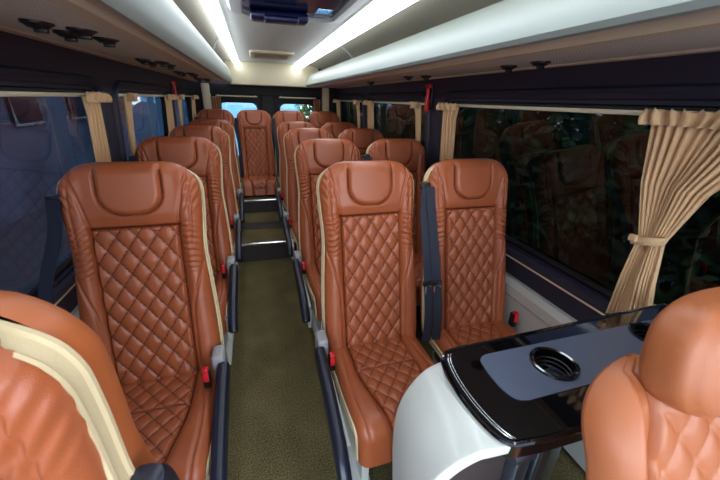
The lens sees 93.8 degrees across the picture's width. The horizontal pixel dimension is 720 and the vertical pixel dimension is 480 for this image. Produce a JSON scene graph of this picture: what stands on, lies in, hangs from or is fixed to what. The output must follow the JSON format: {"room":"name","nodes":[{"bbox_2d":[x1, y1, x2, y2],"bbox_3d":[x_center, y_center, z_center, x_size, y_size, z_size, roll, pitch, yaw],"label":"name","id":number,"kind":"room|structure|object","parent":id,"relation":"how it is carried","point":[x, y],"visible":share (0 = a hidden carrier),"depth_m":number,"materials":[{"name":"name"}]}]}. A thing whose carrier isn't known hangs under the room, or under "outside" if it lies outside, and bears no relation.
{"room":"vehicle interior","nodes":[
{"label":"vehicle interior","id":0,"kind":"room"},
{"bbox_2d":[0,31,194,312],"bbox_3d":[-1.350,-0.432,2.301,0.405,1.860,5.450,-5,23,-16],"label":"wall","id":1,"kind":"structure","parent":0,"point":[15,50],"depth_m":1.42,"materials":[{"name":"black plastic"}]},
{"bbox_2d":[0,65,114,304],"bbox_3d":[-1.051,-0.033,0.884,0.133,0.812,2.114,-5,23,-16],"label":"window","id":2,"kind":"structure","parent":1,"relation":"in","point":[42,139],"depth_m":1.24,"materials":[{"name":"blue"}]},
{"bbox_2d":[81,91,111,161],"bbox_3d":[-1.231,-0.347,1.655,0.121,0.705,0.185,-5,23,-16],"label":"curtain","id":3,"kind":"object","parent":2,"relation":"hanging from","point":[91,101],"visible":0.45,"depth_m":1.57,"materials":[{"name":"brown fabric"}]},
{"bbox_2d":[71,305,79,318],"bbox_3d":[-1.270,0.453,1.767,0.070,0.580,4.500,-5,23,-16],"label":"trim","id":4,"kind":"structure","parent":1,"relation":"attached to","point":[75,312],"depth_m":1.39,"materials":[{"name":"grey plastic"}]},
{"bbox_2d":[0,0,231,83],"bbox_3d":[-1.002,-0.973,1.588,0.509,0.274,5.900,-5,23,-16],"label":"luggage rack","id":5,"kind":"object","parent":1,"relation":"attached to","point":[154,35],"visible":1,"depth_m":0.97,"materials":[{"name":"grey plastic"}]},
{"bbox_2d":[18,18,54,33],"bbox_3d":[-0.776,-0.515,0.813,0.066,0.028,0.066,-5,23,-16],"label":"light","id":6,"kind":"object","parent":5,"relation":"attached to","point":[39,26],"depth_m":0.80,"materials":[{"name":"black plastic"}]},
{"bbox_2d":[52,29,78,41],"bbox_3d":[-0.811,-0.568,0.938,0.066,0.028,0.066,-5,23,-16],"label":"light","id":7,"kind":"object","parent":5,"relation":"attached to","point":[67,35],"depth_m":0.92,"materials":[{"name":"black plastic"}]},
{"bbox_2d":[65,26,97,39],"bbox_3d":[-0.715,-0.534,0.869,0.066,0.028,0.066,-5,23,-16],"label":"light","id":8,"kind":"object","parent":5,"relation":"attached to","point":[83,33],"depth_m":0.85,"materials":[{"name":"black plastic"}]},
{"bbox_2d":[92,36,119,47],"bbox_3d":[-0.753,-0.590,1.003,0.066,0.028,0.066,-5,23,-16],"label":"light","id":9,"kind":"object","parent":5,"relation":"attached to","point":[107,41],"depth_m":0.99,"materials":[{"name":"black plastic"}]},
{"bbox_2d":[135,58,150,64],"bbox_3d":[-1.038,-0.856,1.615,0.066,0.028,0.066,-5,23,-16],"label":"light","id":10,"kind":"object","parent":5,"relation":"attached to","point":[143,61],"depth_m":1.60,"materials":[{"name":"black plastic"}]},
{"bbox_2d":[148,62,157,66],"bbox_3d":[-1.083,-0.916,1.756,0.066,0.028,0.066,-5,23,-16],"label":"light","id":11,"kind":"object","parent":5,"relation":"attached to","point":[152,64],"depth_m":1.74,"materials":[{"name":"black plastic"}]},
{"bbox_2d":[155,61,168,66],"bbox_3d":[-0.978,-0.874,1.671,0.066,0.028,0.066,-5,23,-16],"label":"light","id":12,"kind":"object","parent":5,"relation":"attached to","point":[163,64],"depth_m":1.66,"materials":[{"name":"black plastic"}]},
{"bbox_2d":[167,64,175,68],"bbox_3d":[-1.023,-0.934,1.813,0.066,0.028,0.066,-5,23,-16],"label":"light","id":13,"kind":"object","parent":5,"relation":"attached to","point":[170,66],"depth_m":1.80,"materials":[{"name":"black plastic"}]},
{"bbox_2d":[112,80,169,161],"bbox_3d":[-1.591,-0.751,2.569,0.133,0.806,1.414,-5,23,-16],"label":"window","id":14,"kind":"structure","parent":1,"relation":"in","point":[149,113],"depth_m":2.40,"materials":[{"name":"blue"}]},
{"bbox_2d":[123,92,137,155],"bbox_3d":[-1.372,-0.537,2.102,0.120,0.706,0.150,-5,23,-16],"label":"curtain","id":15,"kind":"object","parent":14,"relation":"hanging from","point":[127,99],"visible":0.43,"depth_m":1.98,"materials":[{"name":"brown fabric"}]},
{"bbox_2d":[164,94,177,131],"bbox_3d":[-1.682,-0.944,3.061,0.120,0.705,0.229,-5,23,-16],"label":"curtain","id":16,"kind":"object","parent":14,"relation":"hanging from","point":[168,99],"visible":0.5,"depth_m":2.97,"materials":[{"name":"brown fabric"}]},
{"bbox_2d":[170,81,177,101],"bbox_3d":[-1.754,-1.402,3.181,0.046,0.176,0.062,-5,23,-16],"label":"hammer","id":17,"kind":"object","parent":1,"relation":"attached to","point":[172,85],"visible":0.84,"depth_m":3.16,"materials":[{"name":"red plastic"}]},
{"bbox_2d":[172,87,193,126],"bbox_3d":[-2.010,-1.306,3.876,0.133,0.806,1.294,-5,23,-16],"label":"window","id":18,"kind":"structure","parent":1,"relation":"in","point":[186,105],"depth_m":3.96,"materials":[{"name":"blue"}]},
{"bbox_3d":[-1.962,-1.607,3.763,0.017,0.016,1.160,-5,23,-16],"label":"rail","id":19,"kind":"object","parent":1,"relation":"attached to","visible":0},
{"bbox_2d":[177,94,184,125],"bbox_3d":[-1.822,-1.133,3.507,0.121,0.706,0.213,-5,23,-16],"label":"curtain","id":20,"kind":"object","parent":19,"relation":"hanging from","point":[181,97],"visible":0.54,"depth_m":3.37,"materials":[{"name":"brown fabric"}]},
{"bbox_2d":[191,95,198,119],"bbox_3d":[-2.073,-1.461,4.280,0.119,0.705,0.236,-5,23,-16],"label":"curtain","id":21,"kind":"object","parent":19,"relation":"hanging from","point":[193,97],"visible":0.5,"depth_m":4.18,"materials":[{"name":"brown fabric"}]},
{"bbox_2d":[173,0,231,60],"bbox_3d":[-0.877,-0.942,1.426,0.530,0.258,6.320,-5,23,-16],"label":"ceiling","id":22,"kind":"structure","parent":0,"point":[193,10],"depth_m":2.05,"materials":[{"name":"beige plastic"}]},
{"bbox_2d":[200,0,238,63],"bbox_3d":[-0.666,-1.058,1.481,0.066,0.036,6.185,-5,23,-16],"label":"led light strip","id":23,"kind":"object","parent":22,"relation":"attached to","point":[212,8],"visible":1,"depth_m":1.95,"materials":[{"name":"white plastic"}]},
{"bbox_2d":[240,177,279,198],"bbox_3d":[-1.146,-0.552,4.682,2.100,0.390,1.270,-5,23,-16],"label":"platform","id":24,"kind":"object","parent":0,"point":[278,183],"depth_m":4.12,"materials":[{"name":"green carpet"}]},
{"bbox_2d":[195,109,240,179],"bbox_3d":[-1.742,-1.068,4.106,0.470,0.970,0.782,-5,23,-16],"label":"passenger seat","id":25,"kind":"object","parent":24,"relation":"on","point":[222,114],"visible":0.16,"depth_m":4.16,"materials":[{"name":"leather"}]},
{"bbox_2d":[234,110,276,195],"bbox_3d":[-1.306,-1.106,4.230,0.470,0.970,0.782,-5,23,-16],"label":"passenger seat","id":26,"kind":"object","parent":24,"relation":"on","point":[253,128],"visible":1,"depth_m":4.32,"materials":[{"name":"orange leather"}]},
{"bbox_2d":[242,175,276,195],"bbox_3d":[-1.263,-0.703,4.239,0.415,0.173,0.472,-5,23,-16],"label":"seat cushion","id":27,"kind":"object","parent":26,"relation":"on","point":[252,185],"depth_m":4.07,"materials":[{"name":"leather"}]},
{"bbox_2d":[272,110,305,182],"bbox_3d":[-0.869,-1.144,4.354,0.470,0.970,0.782,-5,23,-16],"label":"passenger seat","id":28,"kind":"object","parent":24,"relation":"on","point":[279,117],"visible":0.2,"depth_m":4.38,"materials":[{"name":"orange leather"}]},
{"bbox_2d":[307,111,338,127],"bbox_3d":[-0.433,-1.182,4.477,0.470,0.970,0.782,-5,23,-16],"label":"passenger seat","id":29,"kind":"object","parent":24,"relation":"on","point":[318,119],"visible":0.12,"depth_m":4.52,"materials":[{"name":"orange leather"}]},
{"bbox_2d":[244,198,276,201],"bbox_3d":[-0.963,-0.491,4.056,2.100,0.026,0.044,-5,23,-16],"label":"trim","id":30,"kind":"structure","parent":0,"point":[265,199],"depth_m":3.97,"materials":[{"name":"silver metal"}]},
{"bbox_2d":[195,61,336,176],"bbox_3d":[-1.296,-1.544,4.961,2.170,1.880,0.050,-5,23,-16],"label":"wall","id":31,"kind":"structure","parent":0,"point":[198,102],"depth_m":4.76,"materials":[{"name":"black"}]},
{"bbox_2d":[201,83,211,108],"bbox_3d":[-2.035,-1.677,4.548,0.100,0.800,0.100,-5,23,-16],"label":"trim","id":32,"kind":"structure","parent":31,"relation":"attached to","point":[206,96],"depth_m":4.42,"materials":[{"name":"beige plastic"}]},
{"bbox_2d":[216,94,256,96],"bbox_3d":[-1.655,-1.937,4.526,0.530,0.022,0.030,-5,23,-16],"label":"rail","id":33,"kind":"object","parent":31,"relation":"attached to","point":[217,94],"visible":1,"depth_m":4.51,"materials":[{"name":"beige metal"}]},
{"bbox_2d":[211,96,221,108],"bbox_3d":[-1.911,-1.559,4.574,0.123,0.720,0.027,-5,23,-16],"label":"curtain","id":34,"kind":"object","parent":33,"relation":"hanging from","point":[215,100],"visible":0.18,"depth_m":4.46,"materials":[{"name":"brown fabric"}]},
{"bbox_2d":[221,100,259,156],"bbox_3d":[-1.697,-1.570,4.806,0.556,0.781,0.061,-5,23,-16],"label":"window","id":35,"kind":"structure","parent":31,"relation":"in","point":[222,101],"depth_m":4.65,"materials":[{"name":"black plastic"}]},
{"bbox_2d":[208,83,321,97],"bbox_3d":[-1.267,-2.064,4.664,1.700,0.130,0.100,-5,23,-16],"label":"trim","id":36,"kind":"structure","parent":31,"relation":"attached to","point":[224,89],"depth_m":4.61,"materials":[{"name":"black plastic"}]},
{"bbox_2d":[261,96,274,155],"bbox_3d":[-1.305,-1.659,4.847,0.170,0.980,0.060,-5,23,-16],"label":"trim","id":37,"kind":"structure","parent":31,"relation":"attached to","point":[267,102],"depth_m":4.73,"materials":[{"name":"black plastic"}]},
{"bbox_2d":[224,61,318,87],"bbox_3d":[-1.162,-2.211,4.522,1.190,0.268,0.300,-5,23,-16],"label":"trim","id":38,"kind":"structure","parent":31,"relation":"attached to","point":[243,73],"depth_m":4.37,"materials":[{"name":"beige plastic"}]},
{"bbox_2d":[278,102,312,110],"bbox_3d":[-0.925,-1.637,5.024,0.546,0.781,0.061,-5,23,-16],"label":"window","id":39,"kind":"structure","parent":31,"relation":"in","point":[282,103],"depth_m":4.85,"materials":[{"name":"black plastic"}]},
{"bbox_2d":[279,96,315,98],"bbox_3d":[-0.874,-2.005,4.747,0.520,0.022,0.030,-5,23,-16],"label":"rail","id":40,"kind":"object","parent":31,"relation":"attached to","point":[280,96],"visible":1,"depth_m":4.74,"materials":[{"name":"beige metal"}]},
{"bbox_2d":[313,99,319,111],"bbox_3d":[-0.626,-1.671,4.938,0.103,0.720,0.027,-5,23,-16],"label":"curtain","id":41,"kind":"object","parent":40,"relation":"hanging from","point":[316,102],"visible":0.21,"depth_m":4.82,"materials":[{"name":"brown fabric"}]},
{"bbox_2d":[321,88,328,110],"bbox_3d":[-0.511,-1.810,4.980,0.100,0.800,0.100,-5,23,-16],"label":"trim","id":42,"kind":"structure","parent":31,"relation":"attached to","point":[325,91],"depth_m":4.84,"materials":[{"name":"beige plastic"}]},
{"bbox_2d":[242,211,293,242],"bbox_3d":[-0.832,-0.065,3.726,2.100,0.240,0.960,-5,23,-16],"label":"step","id":43,"kind":"structure","parent":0,"point":[266,234],"depth_m":3.47,"materials":[{"name":"green carpet"}]},
{"bbox_2d":[188,119,244,222],"bbox_3d":[-1.514,-0.657,3.449,0.577,1.063,0.840,-5,23,-16],"label":"passenger seat","id":44,"kind":"object","parent":43,"relation":"on","point":[224,125],"visible":0.2,"depth_m":3.57,"materials":[{"name":"leather"}]},
{"bbox_2d":[276,121,314,220],"bbox_3d":[-0.667,-0.723,3.692,0.524,1.050,0.840,-5,23,-16],"label":"passenger seat","id":45,"kind":"object","parent":43,"relation":"on","point":[283,128],"visible":0.2,"depth_m":3.75,"materials":[{"name":"leather"}]},
{"bbox_2d":[283,196,286,207],"bbox_3d":[-0.611,-0.370,3.717,0.426,0.173,0.472,-5,23,-16],"label":"seat cushion","id":46,"kind":"object","parent":45,"relation":"on","point":[284,197],"depth_m":3.71,"materials":[{"name":"leather"}]},
{"bbox_2d":[321,122,356,138],"bbox_3d":[-0.200,-0.784,3.849,0.522,1.030,0.782,-5,23,-16],"label":"passenger seat","id":47,"kind":"object","parent":43,"relation":"on","point":[335,129],"visible":0.07,"depth_m":3.88,"materials":[{"name":"leather"}]},
{"bbox_2d":[218,0,375,63],"bbox_3d":[-0.338,-1.165,1.662,0.720,0.030,6.600,-5,23,-16],"label":"ceiling","id":48,"kind":"structure","parent":0,"point":[246,34],"depth_m":2.41,"materials":[{"name":"plastic"}]},
{"bbox_2d":[249,49,294,59],"bbox_3d":[-0.919,-1.905,3.484,0.430,0.030,0.600,-5,23,-16],"label":"ceiling vent","id":49,"kind":"object","parent":48,"relation":"in","point":[253,53],"visible":1,"depth_m":3.30,"materials":[{"name":"beige plastic"}]},
{"bbox_2d":[226,0,366,25],"bbox_3d":[-0.231,-0.971,1.326,0.600,0.065,1.200,-5,23,-16],"label":"ceiling hatch","id":50,"kind":"object","parent":48,"relation":"attached to","point":[284,12],"visible":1,"depth_m":1.66,"materials":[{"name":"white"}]},
{"bbox_2d":[308,0,502,69],"bbox_3d":[0.283,-1.043,1.755,0.570,0.258,6.320,-5,23,-16],"label":"ceiling","id":51,"kind":"structure","parent":0,"point":[422,15],"depth_m":1.84,"materials":[{"name":"beige plastic"}]},
{"bbox_2d":[294,0,417,67],"bbox_3d":[0.060,-1.119,1.688,0.096,0.041,6.185,-5,23,-16],"label":"led light strip","id":52,"kind":"object","parent":51,"relation":"attached to","point":[380,10],"visible":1,"depth_m":1.85,"materials":[{"name":"white plastic"}]},
{"bbox_2d":[228,257,585,479],"bbox_3d":[-0.081,1.017,1.408,2.200,0.060,4.370,-5,23,-16],"label":"floor","id":53,"kind":"structure","parent":0,"point":[279,429],"depth_m":1.78,"materials":[{"name":"green carpet"}]},
{"bbox_2d":[0,290,178,479],"bbox_3d":[-0.543,0.688,0.452,0.522,1.252,0.623,-1,23,-7],"label":"passenger seat","id":54,"kind":"object","parent":53,"relation":"on","point":[65,414],"visible":1,"depth_m":0.38,"materials":[{"name":"leather"}]},
{"bbox_2d":[38,161,230,479],"bbox_3d":[-0.772,0.404,1.158,0.577,1.225,0.840,-5,23,-16],"label":"passenger seat","id":55,"kind":"object","parent":53,"relation":"on","point":[136,231],"visible":0.83,"depth_m":1.23,"materials":[{"name":"leather"}]},
{"bbox_2d":[128,136,238,364],"bbox_3d":[-1.018,0.078,1.926,0.577,1.225,0.840,-5,23,-16],"label":"passenger seat","id":56,"kind":"object","parent":53,"relation":"on","point":[199,155],"visible":0.38,"depth_m":2.01,"materials":[{"name":"orange leather"}]},
{"bbox_2d":[215,272,228,334],"bbox_3d":[-0.976,0.361,1.917,0.447,0.175,0.472,-5,23,-16],"label":"seat cushion","id":57,"kind":"object","parent":56,"relation":"on","point":[221,281],"depth_m":1.86,"materials":[{"name":"leather"}]},
{"bbox_2d":[168,125,242,269],"bbox_3d":[-1.264,-0.248,2.694,0.577,1.225,0.840,-5,23,-16],"label":"passenger seat","id":58,"kind":"object","parent":53,"relation":"on","point":[216,135],"visible":0.26,"depth_m":2.78,"materials":[{"name":"orange leather"}]},
{"bbox_2d":[230,227,234,249],"bbox_3d":[-1.222,0.035,2.686,0.447,0.175,0.472,-5,23,-16],"label":"seat cushion","id":59,"kind":"object","parent":58,"relation":"on","point":[232,229],"depth_m":2.68,"materials":[{"name":"leather"}]},
{"bbox_2d":[282,128,332,281],"bbox_3d":[-0.418,-0.316,2.937,0.524,1.210,0.840,-5,23,-16],"label":"passenger seat","id":60,"kind":"object","parent":53,"relation":"on","point":[294,137],"visible":0.23,"depth_m":2.96,"materials":[{"name":"orange leather"}]},
{"bbox_2d":[292,221,298,249],"bbox_3d":[-0.360,-0.036,2.932,0.426,0.173,0.472,-5,23,-16],"label":"seat cushion","id":61,"kind":"object","parent":60,"relation":"on","point":[294,223],"depth_m":2.83,"materials":[{"name":"leather"}]},
{"bbox_2d":[293,139,359,334],"bbox_3d":[-0.172,0.010,2.169,0.524,1.210,0.840,-5,23,-16],"label":"passenger seat","id":62,"kind":"object","parent":53,"relation":"on","point":[312,157],"visible":0.37,"depth_m":2.20,"materials":[{"name":"orange leather"}]},
{"bbox_2d":[306,263,321,320],"bbox_3d":[-0.113,0.289,2.163,0.426,0.173,0.472,-5,23,-16],"label":"seat cushion","id":63,"kind":"object","parent":62,"relation":"on","point":[313,270],"depth_m":2.03,"materials":[{"name":"leather"}]},
{"bbox_2d":[338,128,383,160],"bbox_3d":[0.049,-0.368,3.097,0.522,1.210,0.782,-5,23,-16],"label":"passenger seat","id":64,"kind":"object","parent":53,"relation":"on","point":[362,138],"visible":0.13,"depth_m":3.10,"materials":[{"name":"orange leather"}]},
{"bbox_2d":[314,160,434,479],"bbox_3d":[0.075,0.336,1.401,0.524,1.210,0.840,-5,23,-16],"label":"passenger seat","id":65,"kind":"object","parent":53,"relation":"on","point":[371,348],"visible":0.89,"depth_m":1.46,"materials":[{"name":"leather"}]},
{"bbox_2d":[331,335,434,467],"bbox_3d":[0.133,0.616,1.395,0.426,0.173,0.472,-5,23,-16],"label":"seat cushion","id":66,"kind":"object","parent":65,"relation":"on","point":[372,374],"depth_m":1.34,"materials":[{"name":"leather"}]},
{"bbox_2d":[362,139,424,318],"bbox_3d":[0.296,-0.042,2.329,0.522,1.210,0.782,-5,23,-16],"label":"passenger seat","id":67,"kind":"object","parent":53,"relation":"on","point":[410,153],"visible":0.31,"depth_m":2.36,"materials":[{"name":"orange leather"}]},
{"bbox_2d":[416,252,421,305],"bbox_3d":[0.361,0.248,2.298,0.426,0.173,0.472,-5,23,-16],"label":"seat cushion","id":68,"kind":"object","parent":67,"relation":"on","point":[418,254],"depth_m":2.14,"materials":[{"name":"leather"}]},
{"bbox_2d":[420,158,518,363],"bbox_3d":[0.553,0.283,1.564,0.522,1.210,0.782,-5,23,-16],"label":"passenger seat","id":69,"kind":"object","parent":53,"relation":"on","point":[463,211],"visible":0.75,"depth_m":1.62,"materials":[{"name":"leather"}]},
{"bbox_2d":[431,320,517,352],"bbox_3d":[0.619,0.573,1.533,0.426,0.173,0.472,-5,23,-16],"label":"seat cushion","id":70,"kind":"object","parent":69,"relation":"on","point":[454,333],"depth_m":1.66,"materials":[{"name":"leather"}]},
{"bbox_2d":[392,303,667,479],"bbox_3d":[0.506,0.697,0.956,0.943,0.909,0.280,-5,23,-16],"label":"side table","id":71,"kind":"object","parent":53,"relation":"on","point":[502,408],"visible":0.85,"depth_m":0.71,"materials":[{"name":"black paint"}]},
{"bbox_2d":[581,287,719,479],"bbox_3d":[0.659,0.742,0.472,0.476,1.204,0.725,-5,23,-16],"label":"seat","id":72,"kind":"object","parent":53,"relation":"on","point":[653,414],"visible":1,"depth_m":0.51,"materials":[{"name":"brown leather"}]},
{"bbox_2d":[319,51,719,320],"bbox_3d":[0.354,-0.510,2.615,0.405,1.860,5.800,-5,23,-16],"label":"wall","id":73,"kind":"structure","parent":0,"point":[700,67],"depth_m":1.41,"materials":[{"name":"black plastic"}]},
{"bbox_2d":[242,221,282,229],"bbox_3d":[-0.829,-0.178,3.680,1.900,0.006,0.200,-5,23,-16],"label":"trim","id":74,"kind":"structure","parent":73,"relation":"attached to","point":[271,224],"depth_m":3.61,"materials":[{"name":"black"}]},
{"bbox_2d":[244,201,285,212],"bbox_3d":[-0.962,-0.418,4.074,2.100,0.138,0.008,-5,23,-16],"label":"trim","id":75,"kind":"structure","parent":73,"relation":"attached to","point":[264,206],"depth_m":4.01,"materials":[{"name":"black"}]},
{"bbox_2d":[242,239,294,246],"bbox_3d":[-0.696,0.009,3.267,2.100,0.026,0.044,-5,23,-16],"label":"trim","id":76,"kind":"structure","parent":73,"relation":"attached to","point":[283,240],"depth_m":3.19,"materials":[{"name":"silver metal"}]},
{"bbox_2d":[241,242,296,261],"bbox_3d":[-0.695,0.096,3.290,2.100,0.165,0.008,-5,23,-16],"label":"step","id":77,"kind":"structure","parent":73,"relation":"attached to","point":[271,251],"depth_m":3.23,"materials":[{"name":"black"}]},
{"bbox_2d":[336,94,364,127],"bbox_3d":[-0.117,-1.491,4.460,0.133,0.806,1.314,-5,23,-16],"label":"window","id":78,"kind":"structure","parent":73,"relation":"in","point":[348,109],"depth_m":4.40,"materials":[{"name":"black glass"}]},
{"bbox_2d":[367,92,429,172],"bbox_3d":[0.313,-0.922,3.118,0.133,0.806,1.434,-5,23,-16],"label":"window","id":79,"kind":"structure","parent":73,"relation":"in","point":[393,121],"depth_m":2.95,"materials":[{"name":"black glass"}]},
{"bbox_2d":[363,100,373,128],"bbox_3d":[0.098,-1.105,3.580,0.121,0.705,0.214,-5,23,-16],"label":"curtain","id":80,"kind":"object","parent":79,"relation":"hanging from","point":[370,105],"visible":0.41,"depth_m":3.48,"materials":[{"name":"brown fabric"}]},
{"bbox_2d":[409,101,421,142],"bbox_3d":[0.414,-0.689,2.600,0.120,0.704,0.133,-5,23,-16],"label":"curtain","id":81,"kind":"object","parent":79,"relation":"hanging from","point":[418,108],"visible":0.51,"depth_m":2.49,"materials":[{"name":"brown fabric"}]},
{"bbox_2d":[424,84,433,111],"bbox_3d":[0.470,-0.973,2.309,0.046,0.176,0.062,-5,23,-16],"label":"hammer","id":82,"kind":"object","parent":73,"relation":"attached to","point":[429,92],"visible":1,"depth_m":2.30,"materials":[{"name":"red plastic"}]},
{"bbox_2d":[306,0,719,88],"bbox_3d":[0.316,-1.087,1.962,0.482,0.280,5.900,-5,23,-16],"label":"luggage rack","id":83,"kind":"object","parent":73,"relation":"attached to","point":[505,35],"visible":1,"depth_m":0.95,"materials":[{"name":"grey plastic"}]},
{"bbox_2d":[403,76,413,79],"bbox_3d":[0.295,-0.998,2.072,0.066,0.028,0.066,-5,23,-16],"label":"light","id":84,"kind":"object","parent":83,"relation":"attached to","point":[406,77],"depth_m":2.06,"materials":[{"name":"black plastic"}]},
{"bbox_2d":[420,75,431,79],"bbox_3d":[0.391,-0.966,2.003,0.066,0.028,0.066,-5,23,-16],"label":"light","id":85,"kind":"object","parent":83,"relation":"attached to","point":[426,77],"depth_m":1.98,"materials":[{"name":"black plastic"}]},
{"bbox_2d":[500,65,517,71],"bbox_3d":[0.598,-0.693,1.359,0.066,0.028,0.066,-5,23,-16],"label":"light","id":86,"kind":"object","parent":83,"relation":"attached to","point":[508,68],"depth_m":1.34,"materials":[{"name":"black plastic"}]},
{"bbox_2d":[530,61,550,68],"bbox_3d":[0.646,-0.629,1.209,0.066,0.028,0.066,-5,23,-16],"label":"light","id":87,"kind":"object","parent":83,"relation":"attached to","point":[539,64],"depth_m":1.19,"materials":[{"name":"black plastic"}]},
{"bbox_2d":[504,272,585,471],"bbox_3d":[0.657,0.284,2.313,0.070,0.580,4.500,-5,23,-16],"label":"trim","id":88,"kind":"structure","parent":73,"relation":"attached to","point":[536,312],"depth_m":1.62,"materials":[{"name":"grey plastic"}]},
{"bbox_2d":[437,83,719,315],"bbox_3d":[0.829,-0.235,1.508,0.133,0.812,1.904,-5,23,-16],"label":"window","id":89,"kind":"structure","parent":73,"relation":"in","point":[574,179],"depth_m":1.36,"materials":[{"name":"black glass"}]},
{"bbox_2d":[436,102,459,160],"bbox_3d":[0.545,-0.513,2.184,0.121,0.705,0.194,-5,23,-16],"label":"curtain","id":90,"kind":"object","parent":89,"relation":"hanging from","point":[450,110],"visible":0.48,"depth_m":2.11,"materials":[{"name":"brown fabric"}]},
{"bbox_2d":[605,107,719,313],"bbox_3d":[0.921,-0.008,0.995,0.122,0.705,0.364,-4,23,-14],"label":"curtain","id":91,"kind":"object","parent":89,"relation":"hanging from","point":[681,169],"visible":0.94,"depth_m":1.00,"materials":[{"name":"brown fabric"}]},
{"bbox_3d":[-0.147,-1.785,4.326,0.017,0.016,1.180,-5,23,-16],"label":"rail","id":92,"kind":"object","parent":73,"relation":"attached to","visible":0},
{"bbox_2d":[333,99,340,121],"bbox_3d":[-0.315,-1.656,4.878,0.126,0.706,0.192,-5,23,-16],"label":"curtain","id":93,"kind":"object","parent":92,"relation":"hanging from","point":[337,102],"visible":0.49,"depth_m":4.78,"materials":[{"name":"brown fabric"}]},
{"bbox_2d":[352,100,360,127],"bbox_3d":[-0.038,-1.290,4.016,0.125,0.705,0.164,-5,23,-16],"label":"curtain","id":94,"kind":"object","parent":92,"relation":"hanging from","point":[356,102],"visible":0.53,"depth_m":3.89,"materials":[{"name":"brown fabric"}]},
{"label":"outside","id":95,"kind":"structure","parent":0,"visible":0},
{"bbox_3d":[-1.193,0.533,4.374,60.000,0.100,60.000,-5,23,-16],"label":"ground","id":96,"kind":"structure","parent":95,"visible":0},
{"bbox_2d":[222,102,299,154],"bbox_3d":[-4.408,-3.614,10.758,5.100,2.490,0.500,-5,23,-16],"label":"facade","id":97,"kind":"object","parent":96,"relation":"on","point":[234,108],"visible":0.02,"depth_m":10.65,"materials":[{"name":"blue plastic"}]},
{"bbox_2d":[295,104,312,121],"bbox_3d":[-0.413,-3.081,9.101,2.647,3.151,1.559,-5,23,-16],"label":"bush","id":98,"kind":"object","parent":96,"relation":"on","point":[309,110],"visible":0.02,"depth_m":8.54,"materials":[{"name":"green plant"}]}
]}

